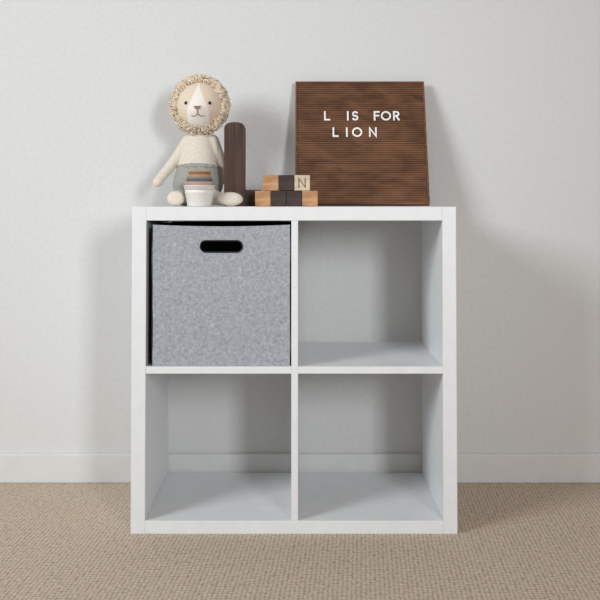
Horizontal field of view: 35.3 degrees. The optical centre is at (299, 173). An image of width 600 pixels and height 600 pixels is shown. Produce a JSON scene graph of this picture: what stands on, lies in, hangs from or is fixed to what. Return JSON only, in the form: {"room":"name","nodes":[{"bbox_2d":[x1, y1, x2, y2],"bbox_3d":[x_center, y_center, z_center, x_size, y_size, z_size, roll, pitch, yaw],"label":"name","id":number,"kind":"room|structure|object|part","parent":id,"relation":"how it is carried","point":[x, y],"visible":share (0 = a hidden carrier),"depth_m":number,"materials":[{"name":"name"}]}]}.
{"room":"children's room","nodes":[
{"label":"children's room","id":0,"kind":"room"},
{"bbox_2d":[0,0,599,452],"bbox_3d":[-0.014,-0.438,2.715,6.000,2.600,0.100,0,-2,0],"label":"wall","id":1,"kind":"structure","parent":0,"point":[512,87],"depth_m":2.65,"materials":[{"name":"paint"}]},
{"bbox_2d":[0,453,599,482],"bbox_3d":[-0.014,0.820,2.623,6.000,0.080,0.014,0,-2,0],"label":"baseboard","id":2,"kind":"structure","parent":1,"relation":"attached to","point":[14,467],"depth_m":2.62,"materials":[{"name":"paint"}]},
{"bbox_2d":[0,483,599,599],"bbox_3d":[-0.014,0.825,0.473,6.000,0.050,4.512,0,-2,0],"label":"floor","id":3,"kind":"structure","parent":0,"point":[59,541],"depth_m":2.08,"materials":[{"name":"carpet"}]},
{"bbox_2d":[131,206,457,533],"bbox_3d":[-0.014,0.469,2.423,0.770,0.770,0.390,0,-2,0],"label":"shelf unit","id":4,"kind":"object","parent":3,"relation":"on","point":[162,502],"visible":0.96,"depth_m":2.26,"materials":[{"name":"white laminate"}]},
{"bbox_3d":[-0.382,0.469,2.423,0.034,0.770,0.390,0,-2,0],"label":"panel","id":5,"kind":"part","parent":4,"relation":"part of","materials":[{"name":"white laminate"}]},
{"bbox_2d":[153,74,242,205],"bbox_3d":[-0.270,-0.092,2.434,0.205,0.350,0.254,0,-2,-14],"label":"toy","id":6,"kind":"object","parent":4,"relation":"on","point":[199,104],"visible":0.91,"depth_m":2.47,"materials":[{"name":"beige fabric"}]},
{"bbox_2d":[183,171,214,206],"bbox_3d":[-0.247,0.037,2.315,0.079,0.086,0.079,0,-2,0],"label":"cups","id":7,"kind":"object","parent":4,"relation":"on","point":[199,187],"visible":1,"depth_m":2.29,"materials":[{"name":"plastic"}]},
{"bbox_2d":[151,222,290,365],"bbox_3d":[-0.187,0.294,2.408,0.332,0.334,0.339,0,-2,0],"label":"storage bin","id":8,"kind":"object","parent":4,"relation":"on","point":[221,291],"visible":0.96,"depth_m":2.24,"materials":[{"name":"grey fabric"}]},
{"bbox_3d":[-0.187,0.173,2.244,0.103,0.030,0.004,0,-2,0],"label":"handle trim","id":9,"kind":"part","parent":8,"relation":"part of","materials":[{"name":"plastic"}]},
{"bbox_2d":[224,122,245,205],"bbox_3d":[-0.169,-0.024,2.442,0.054,0.217,0.030,0,-2,0],"label":"wooden arch toy","id":10,"kind":"object","parent":4,"relation":"on","point":[234,132],"visible":0.88,"depth_m":2.43,"materials":[{"name":"brown wood"}]},
{"bbox_2d":[245,190,260,205],"bbox_3d":[-0.122,0.063,2.450,0.042,0.042,0.042,0,-2,0],"label":"block","id":11,"kind":"object","parent":4,"relation":"on","point":[249,194],"depth_m":2.43,"materials":[{"name":"brown wood"}]},
{"bbox_2d":[255,191,270,205],"bbox_3d":[-0.094,0.063,2.389,0.039,0.039,0.039,0,-2,0],"label":"block","id":12,"kind":"object","parent":4,"relation":"on","point":[262,198],"depth_m":2.37,"materials":[{"name":"brown wood"}]},
{"bbox_2d":[271,191,285,205],"bbox_3d":[-0.054,0.063,2.389,0.039,0.039,0.039,0,-2,0],"label":"block","id":13,"kind":"object","parent":4,"relation":"on","point":[278,198],"visible":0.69,"depth_m":2.37,"materials":[{"name":"brown wood"}]},
{"bbox_2d":[263,175,278,190],"bbox_3d":[-0.073,0.024,2.390,0.039,0.039,0.039,0,-2,0],"label":"block","id":14,"kind":"object","parent":13,"relation":"on","point":[270,182],"visible":1,"depth_m":2.37,"materials":[{"name":"brown wood"}]},
{"bbox_2d":[279,175,293,190],"bbox_3d":[-0.034,0.024,2.390,0.039,0.039,0.039,0,-2,0],"label":"block","id":15,"kind":"object","parent":13,"relation":"on","point":[286,182],"visible":0.97,"depth_m":2.37,"materials":[{"name":"brown wood"}]},
{"bbox_2d":[286,191,301,205],"bbox_3d":[-0.015,0.063,2.389,0.039,0.039,0.039,0,-2,0],"label":"block","id":16,"kind":"object","parent":4,"relation":"on","point":[293,198],"visible":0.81,"depth_m":2.37,"materials":[{"name":"brown wood"}]},
{"bbox_2d":[302,191,317,205],"bbox_3d":[0.025,0.063,2.389,0.039,0.039,0.039,0,-2,0],"label":"block","id":17,"kind":"object","parent":4,"relation":"on","point":[309,198],"visible":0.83,"depth_m":2.37,"materials":[{"name":"brown wood"}]},
{"bbox_2d":[294,175,309,190],"bbox_3d":[0.006,0.024,2.390,0.039,0.039,0.040,0,-2,0],"label":"block","id":18,"kind":"object","parent":17,"relation":"on","point":[301,182],"visible":1,"depth_m":2.37,"materials":[{"name":"beige wood"}]},
{"bbox_2d":[295,81,429,205],"bbox_3d":[0.167,-0.086,2.578,0.359,0.347,0.128,0,-2,0],"label":"letter board","id":19,"kind":"object","parent":4,"relation":"on","point":[359,143],"visible":0.92,"depth_m":2.58,"materials":[{"name":"brown wood"}]},
{"bbox_3d":[0.354,0.469,2.423,0.033,0.770,0.390,0,-2,0],"label":"panel","id":20,"kind":"part","parent":4,"relation":"part of","materials":[{"name":"white laminate"}]}
]}

